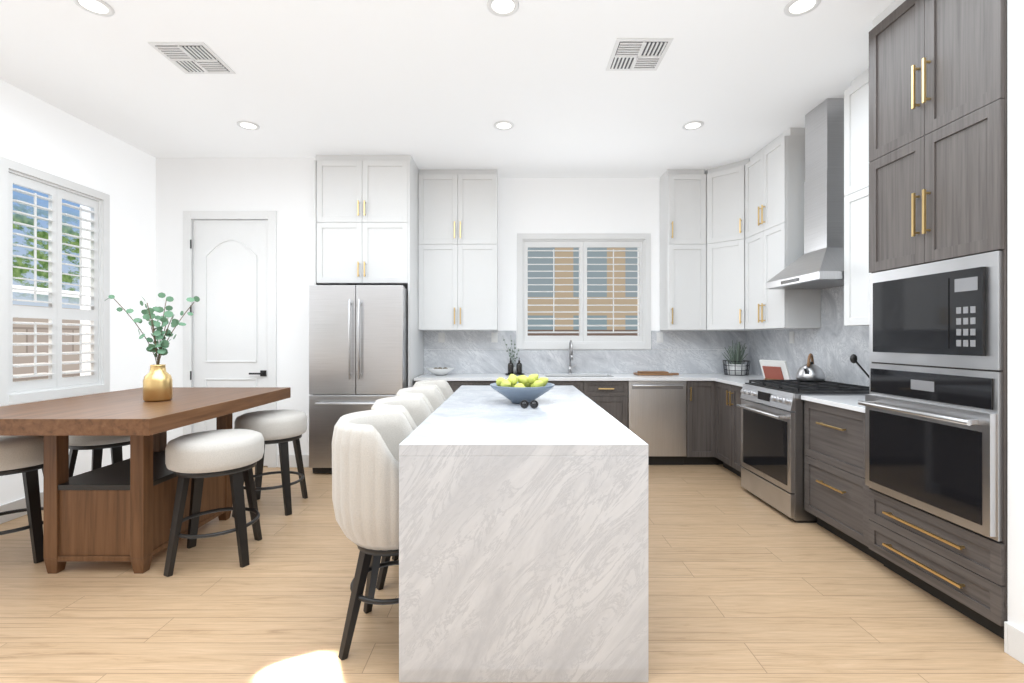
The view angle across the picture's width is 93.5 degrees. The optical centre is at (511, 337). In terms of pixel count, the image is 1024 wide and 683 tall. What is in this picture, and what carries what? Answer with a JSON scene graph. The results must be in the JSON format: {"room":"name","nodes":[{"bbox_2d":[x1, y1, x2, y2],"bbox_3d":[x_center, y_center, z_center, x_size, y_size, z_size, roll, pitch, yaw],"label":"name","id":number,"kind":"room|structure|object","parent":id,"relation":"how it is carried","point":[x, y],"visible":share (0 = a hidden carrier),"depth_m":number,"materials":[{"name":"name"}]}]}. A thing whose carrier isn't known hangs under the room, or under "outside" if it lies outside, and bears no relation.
{"room":"kitchen and dining room","nodes":[
{"label":"kitchen and dining room","id":0,"kind":"room"},
{"bbox_2d":[0,79,155,504],"bbox_3d":[-3.730,-0.260,1.165,0.160,3.170,7.850,0,0,0],"label":"wall","id":1,"kind":"structure","parent":0,"point":[39,134],"depth_m":4.40,"materials":[{"name":"paint"}]},
{"bbox_2d":[0,492,42,523],"bbox_3d":[-3.641,1.260,1.165,0.019,0.130,7.530,0,0,0],"label":"baseboard","id":2,"kind":"structure","parent":1,"relation":"attached to","point":[20,503],"depth_m":3.52,"materials":[{"name":"paint"}]},
{"bbox_2d":[0,156,109,404],"bbox_3d":[-3.710,-0.405,3.875,0.190,1.770,0.940,0,0,0],"label":"window shutters","id":3,"kind":"object","parent":1,"relation":"attached to","point":[56,190],"visible":1,"depth_m":3.86,"materials":[{"name":"paint"}]},
{"bbox_2d":[156,158,315,466],"bbox_3d":[-2.817,-0.260,5.010,1.665,3.170,0.160,0,0,0],"label":"wall","id":4,"kind":"structure","parent":0,"point":[283,188],"depth_m":4.93,"materials":[{"name":"paint"}]},
{"bbox_2d":[183,211,276,467],"bbox_3d":[-2.885,0.015,4.985,0.950,2.620,0.210,0,0,0],"label":"door","id":5,"kind":"structure","parent":4,"relation":"attached to","point":[235,306],"depth_m":4.94,"materials":[{"name":"paint"}]},
{"bbox_2d":[278,454,308,466],"bbox_3d":[-2.190,1.260,4.922,0.410,0.130,0.016,0,0,0],"label":"baseboard","id":6,"kind":"structure","parent":4,"relation":"attached to","point":[305,457],"depth_m":4.91,"materials":[{"name":"paint"}]},
{"bbox_2d":[0,0,894,177],"bbox_3d":[-0.465,-1.875,1.475,6.690,0.060,8.470,0,0,0],"label":"ceiling","id":7,"kind":"structure","parent":0,"point":[436,84],"depth_m":3.41,"materials":[{"name":"paint"}]},
{"bbox_2d":[73,0,114,16],"bbox_3d":[-2.320,-1.841,2.670,0.179,0.006,0.179,0,0,-9],"label":"recessed light","id":8,"kind":"object","parent":7,"relation":"in","point":[97,7],"depth_m":2.68,"materials":[{"name":"paint"}]},
{"bbox_2d":[148,42,235,73],"bbox_3d":[-2.100,-1.838,3.180,0.350,0.014,0.350,0,0,0],"label":"ceiling vent","id":9,"kind":"object","parent":7,"relation":"in","point":[190,57],"depth_m":3.15,"materials":[{"name":"metal"}]},
{"bbox_2d":[237,121,259,129],"bbox_3d":[-2.290,-1.841,4.180,0.179,0.006,0.179,0,0,-24],"label":"recessed light","id":10,"kind":"object","parent":7,"relation":"in","point":[247,125],"depth_m":4.18,"materials":[{"name":"paint"}]},
{"bbox_2d":[487,0,518,16],"bbox_3d":[-0.050,-1.841,2.670,0.179,0.006,0.179,0,0,-9],"label":"recessed light","id":11,"kind":"object","parent":7,"relation":"in","point":[505,8],"depth_m":2.68,"materials":[{"name":"paint"}]},
{"bbox_2d":[494,121,513,129],"bbox_3d":[-0.070,-1.841,4.180,0.179,0.006,0.179,0,0,-9],"label":"recessed light","id":12,"kind":"object","parent":7,"relation":"in","point":[500,125],"depth_m":4.18,"materials":[{"name":"paint"}]},
{"bbox_2d":[606,38,673,70],"bbox_3d":[0.820,-1.838,3.140,0.350,0.014,0.350,0,0,0],"label":"ceiling vent","id":13,"kind":"object","parent":7,"relation":"in","point":[637,54],"depth_m":3.11,"materials":[{"name":"metal"}]},
{"bbox_2d":[682,121,703,129],"bbox_3d":[1.570,-1.841,4.180,0.179,0.006,0.179,0,0,-9],"label":"recessed light","id":14,"kind":"object","parent":7,"relation":"in","point":[692,125],"depth_m":4.18,"materials":[{"name":"paint"}]},
{"bbox_2d":[784,0,820,16],"bbox_3d":[1.610,-1.841,2.670,0.179,0.006,0.179,0,0,-9],"label":"recessed light","id":15,"kind":"object","parent":7,"relation":"in","point":[794,8],"depth_m":2.68,"materials":[{"name":"paint"}]},
{"bbox_2d":[0,465,1023,682],"bbox_3d":[-0.465,1.355,1.475,6.690,0.060,8.470,0,0,0],"label":"floor","id":16,"kind":"structure","parent":0,"point":[745,585],"depth_m":2.34,"materials":[{"name":"brown wood"}]},
{"bbox_2d":[0,436,43,563],"bbox_3d":[-3.050,0.957,2.920,0.555,0.741,0.555,0,0,0],"label":"stool","id":17,"kind":"object","parent":16,"relation":"on","point":[23,455],"visible":0.54,"depth_m":2.83,"materials":[{"name":"fabric"}]},
{"bbox_2d":[69,436,129,476],"bbox_3d":[-3.030,0.957,3.600,0.510,0.741,0.510,0,0,0],"label":"stool","id":18,"kind":"object","parent":16,"relation":"on","point":[96,445],"visible":0.15,"depth_m":3.42,"materials":[{"name":"fabric"}]},
{"bbox_2d":[0,387,290,573],"bbox_3d":[-2.440,0.868,3.205,1.220,0.915,1.550,0,0,0],"label":"dining table","id":19,"kind":"object","parent":16,"relation":"on","point":[121,511],"visible":0.85,"depth_m":2.71,"materials":[{"name":"brown wood"}]},
{"bbox_2d":[106,292,199,401],"bbox_3d":[-2.312,0.055,3.125,0.470,0.706,0.336,0,0,0],"label":"vase","id":20,"kind":"object","parent":19,"relation":"on","point":[157,383],"visible":1,"depth_m":3.10,"materials":[{"name":"gold metal"}]},
{"bbox_2d":[164,429,263,576],"bbox_3d":[-1.790,0.957,2.920,0.520,0.741,0.520,0,0,0],"label":"stool","id":21,"kind":"object","parent":16,"relation":"on","point":[199,457],"visible":1,"depth_m":2.78,"materials":[{"name":"fabric"}]},
{"bbox_2d":[232,409,307,516],"bbox_3d":[-1.880,0.957,3.770,0.508,0.741,0.508,0,0,0],"label":"stool","id":22,"kind":"object","parent":16,"relation":"on","point":[282,428],"visible":0.71,"depth_m":3.63,"materials":[{"name":"fabric"}]},
{"bbox_2d":[309,285,407,472],"bbox_3d":[-1.500,0.410,5.029,0.902,1.830,0.941,0,0,0],"label":"fridge","id":23,"kind":"object","parent":16,"relation":"on","point":[358,348],"visible":0.79,"depth_m":4.62,"materials":[{"name":"silver metal"}]},
{"bbox_2d":[314,155,422,387],"bbox_3d":[-1.500,-0.259,5.165,0.960,3.168,0.767,0,0,0],"label":"cabinet","id":24,"kind":"object","parent":16,"relation":"on","point":[365,219],"visible":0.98,"depth_m":4.82,"materials":[{"name":"white wood"}]},
{"bbox_2d":[332,408,412,660],"bbox_3d":[-0.538,0.839,2.160,0.508,0.978,0.523,0,0,0],"label":"bar stool","id":25,"kind":"object","parent":16,"relation":"on","point":[365,472],"visible":0.79,"depth_m":1.95,"materials":[{"name":"beige fabric"}]},
{"bbox_2d":[371,395,431,589],"bbox_3d":[-0.538,0.839,2.710,0.508,0.978,0.523,0,0,0],"label":"bar stool","id":26,"kind":"object","parent":16,"relation":"on","point":[415,410],"visible":0.21,"depth_m":2.84,"materials":[{"name":"beige fabric"}]},
{"bbox_2d":[396,386,444,412],"bbox_3d":[-0.538,0.839,3.260,0.508,0.978,0.523,0,0,0],"label":"bar stool","id":27,"kind":"object","parent":16,"relation":"on","point":[431,396],"visible":0.1,"depth_m":3.43,"materials":[{"name":"beige fabric"}]},
{"bbox_2d":[413,379,453,400],"bbox_3d":[-0.538,0.839,3.810,0.508,0.978,0.523,0,0,0],"label":"bar stool","id":28,"kind":"object","parent":16,"relation":"on","point":[443,387],"visible":0.12,"depth_m":3.98,"materials":[{"name":"beige fabric"}]},
{"bbox_2d":[415,382,473,391],"bbox_3d":[-0.702,0.883,5.239,0.596,0.885,0.618,0,0,0],"label":"base cabinet","id":29,"kind":"object","parent":16,"relation":"on","point":[454,386],"depth_m":4.93,"materials":[{"name":"grey wood"}]},
{"bbox_2d":[474,382,495,384],"bbox_3d":[-0.090,0.883,5.239,0.852,0.885,0.618,0,0,0],"label":"base cabinet","id":30,"kind":"object","parent":16,"relation":"on","point":[475,383],"depth_m":4.93,"materials":[{"name":"grey wood"}]},
{"bbox_2d":[399,385,647,681],"bbox_3d":[0.045,0.868,2.995,0.960,0.915,2.290,0,0,0],"label":"kitchen island","id":31,"kind":"object","parent":16,"relation":"on","point":[523,544],"visible":0.96,"depth_m":1.85,"materials":[{"name":"stone"}]},
{"bbox_2d":[490,374,554,403],"bbox_3d":[0.065,0.318,3.050,0.410,0.180,0.410,0,0,0],"label":"bowl","id":32,"kind":"object","parent":31,"relation":"on","point":[513,388],"visible":0.94,"depth_m":2.96,"materials":[{"name":"blue ceramic"}]},
{"bbox_2d":[520,400,537,408],"bbox_3d":[0.100,0.384,2.806,0.106,0.048,0.070,0,0,0],"label":"decorative balls","id":33,"kind":"object","parent":31,"relation":"on","point":[524,404],"visible":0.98,"depth_m":2.78,"materials":[{"name":"black glass"}]},
{"bbox_2d":[546,374,627,427],"bbox_3d":[0.706,0.883,5.239,0.964,0.885,0.618,0,0,0],"label":"base cabinet","id":34,"kind":"object","parent":16,"relation":"on","point":[612,397],"depth_m":4.93,"materials":[{"name":"grey wood"}]},
{"bbox_2d":[628,381,685,464],"bbox_3d":[1.490,0.884,5.198,0.596,0.882,0.604,0,0,0],"label":"dishwasher","id":35,"kind":"object","parent":16,"relation":"on","point":[657,417],"visible":0.79,"depth_m":4.93,"materials":[{"name":"silver metal"}]},
{"bbox_2d":[684,378,713,464],"bbox_3d":[1.946,0.883,5.210,0.308,0.885,0.676,0,0,0],"label":"base cabinet","id":36,"kind":"object","parent":16,"relation":"on","point":[699,391],"depth_m":4.94,"materials":[{"name":"grey wood"}]},
{"bbox_2d":[414,374,763,381],"bbox_3d":[0.859,0.424,5.227,3.718,0.029,0.643,0,0,0],"label":"countertop","id":37,"kind":"structure","parent":36,"relation":"on","point":[448,377],"depth_m":4.96,"materials":[{"name":"white stone"}]},
{"bbox_2d":[426,367,453,374],"bbox_3d":[-0.780,0.363,5.250,0.310,0.089,0.310,0,0,0],"label":"bowl","id":38,"kind":"object","parent":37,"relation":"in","point":[440,370],"visible":1,"depth_m":5.17,"materials":[{"name":"ceramic"}]},
{"bbox_2d":[503,338,524,374],"bbox_3d":[0.016,0.189,5.330,0.247,0.437,0.220,0,0,0],"label":"vases","id":39,"kind":"object","parent":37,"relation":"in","point":[512,369],"visible":0.96,"depth_m":5.33,"materials":[{"name":"black glass"}]},
{"bbox_2d":[568,340,576,373],"bbox_3d":[0.686,0.216,5.401,0.104,0.385,0.189,0,0,0],"label":"faucet","id":40,"kind":"object","parent":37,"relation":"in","point":[570,351],"visible":1,"depth_m":5.46,"materials":[{"name":"silver metal"}]},
{"bbox_2d":[633,371,678,374],"bbox_3d":[1.595,0.389,5.300,0.470,0.038,0.200,0,0,0],"label":"cutting board","id":41,"kind":"object","parent":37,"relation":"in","point":[651,373],"visible":1,"depth_m":5.22,"materials":[{"name":"brown wood"}]},
{"bbox_2d":[722,340,749,375],"bbox_3d":[2.453,0.218,5.307,0.313,0.379,0.294,0,0,0],"label":"potted plant","id":42,"kind":"object","parent":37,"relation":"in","point":[736,367],"visible":1,"depth_m":5.25,"materials":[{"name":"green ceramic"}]},
{"bbox_2d":[718,378,793,385],"bbox_3d":[2.387,0.424,4.549,0.663,0.029,0.712,0,0,0],"label":"countertop","id":43,"kind":"structure","parent":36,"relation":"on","point":[737,381],"depth_m":4.67,"materials":[{"name":"white stone"}]},
{"bbox_2d":[759,360,790,379],"bbox_3d":[2.491,0.308,4.496,0.180,0.199,0.272,0,0,-22],"label":"cookbook stand","id":44,"kind":"object","parent":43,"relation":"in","point":[775,370],"visible":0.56,"depth_m":4.46,"materials":[{"name":"white paper"}]},
{"bbox_2d":[714,378,801,476],"bbox_3d":[2.380,0.883,4.572,0.676,0.885,0.757,0,0,0],"label":"base cabinet","id":45,"kind":"object","parent":16,"relation":"on","point":[727,416],"depth_m":4.67,"materials":[{"name":"grey wood"}]},
{"bbox_2d":[736,380,868,522],"bbox_3d":[2.313,0.844,3.810,0.780,0.962,0.752,0,0,0],"label":"range","id":46,"kind":"object","parent":16,"relation":"on","point":[772,442],"visible":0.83,"depth_m":3.64,"materials":[{"name":"silver metal"}]},
{"bbox_2d":[796,353,825,381],"bbox_3d":[2.488,0.245,4.018,0.234,0.231,0.234,0,0,0],"label":"kettle","id":47,"kind":"object","parent":46,"relation":"on","point":[809,371],"visible":1,"depth_m":3.96,"materials":[{"name":"silver metal"}]},
{"bbox_2d":[804,402,883,563],"bbox_3d":[2.399,0.883,3.114,0.638,0.885,0.627,0,0,0],"label":"base cabinet","id":48,"kind":"object","parent":16,"relation":"on","point":[836,495],"depth_m":3.09,"materials":[{"name":"grey wood"}]},
{"bbox_2d":[801,395,864,413],"bbox_3d":[2.387,0.424,3.114,0.663,0.029,0.626,0,0,0],"label":"countertop","id":49,"kind":"structure","parent":48,"relation":"on","point":[844,402],"depth_m":3.19,"materials":[{"name":"white stone"}]},
{"bbox_2d":[858,0,1007,638],"bbox_3d":[2.345,-0.259,2.417,0.746,3.168,0.762,0,0,0],"label":"tall cabinet","id":50,"kind":"object","parent":16,"relation":"on","point":[935,403],"visible":1,"depth_m":2.32,"materials":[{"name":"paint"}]},
{"bbox_2d":[423,178,747,373],"bbox_3d":[0.448,-0.260,5.630,4.865,3.170,0.160,0,0,0],"label":"wall","id":51,"kind":"structure","parent":0,"point":[578,205],"depth_m":5.55,"materials":[{"name":"paint"}]},
{"bbox_2d":[517,233,650,348],"bbox_3d":[0.825,-0.535,5.610,1.540,1.330,0.190,0,0,0],"label":"window shutters","id":52,"kind":"object","parent":51,"relation":"attached to","point":[583,242],"visible":0.98,"depth_m":5.54,"materials":[{"name":"paint"}]},
{"bbox_2d":[418,69,870,329],"bbox_3d":[0.850,-0.964,4.175,3.736,1.758,2.747,0,0,0],"label":"upper cabinets","id":53,"kind":"object","parent":51,"relation":"attached to","point":[731,239],"visible":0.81,"depth_m":5.15,"materials":[{"name":"white wood"}]},
{"bbox_2d":[423,286,883,407],"bbox_3d":[0.850,-0.143,4.175,3.736,1.104,2.747,0,0,0],"label":"backsplash","id":54,"kind":"structure","parent":51,"relation":"attached to","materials":[{"name":"stone"}]},
{"bbox_2d":[850,354,868,377],"bbox_3d":[2.283,0.256,3.000,0.289,0.305,0.130,0,0,0],"label":"pot filler","id":55,"kind":"object","parent":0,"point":[853,358],"visible":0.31,"depth_m":3.03,"materials":[{"name":"black metal"}]},
{"bbox_2d":[1008,0,1023,630],"bbox_3d":[2.485,-0.260,-0.285,0.790,3.170,4.630,0,0,0],"label":"wall","id":56,"kind":"structure","parent":0,"point":[1016,313],"depth_m":1.99,"materials":[{"name":"paint"}]},
{"bbox_2d":[1004,621,1023,663],"bbox_3d":[2.081,1.260,-0.270,0.019,0.130,4.600,0,0,0],"label":"baseboard","id":57,"kind":"structure","parent":56,"relation":"attached to","point":[1013,641],"depth_m":1.99,"materials":[{"name":"paint"}]},
{"bbox_3d":[2.800,-0.260,3.790,0.160,3.170,3.520,0,0,0],"label":"wall","id":58,"kind":"structure","parent":0,"visible":0},
{"bbox_2d":[766,99,844,288],"bbox_3d":[2.461,-1.131,3.845,0.488,1.421,0.740,0,0,0],"label":"range hood","id":59,"kind":"object","parent":58,"relation":"attached to","point":[818,263],"visible":0.77,"depth_m":3.73,"materials":[{"name":"silver metal"}]},
{"label":"outside","id":60,"kind":"structure","parent":0,"visible":0},
{"bbox_2d":[13,184,79,381],"bbox_3d":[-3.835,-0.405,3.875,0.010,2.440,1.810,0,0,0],"label":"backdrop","id":61,"kind":"structure","parent":60,"point":[28,263],"depth_m":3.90,"materials":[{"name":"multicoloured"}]},
{"bbox_2d":[528,248,637,335],"bbox_3d":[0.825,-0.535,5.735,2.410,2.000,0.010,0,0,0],"label":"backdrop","id":62,"kind":"structure","parent":60,"point":[576,288],"depth_m":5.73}
]}

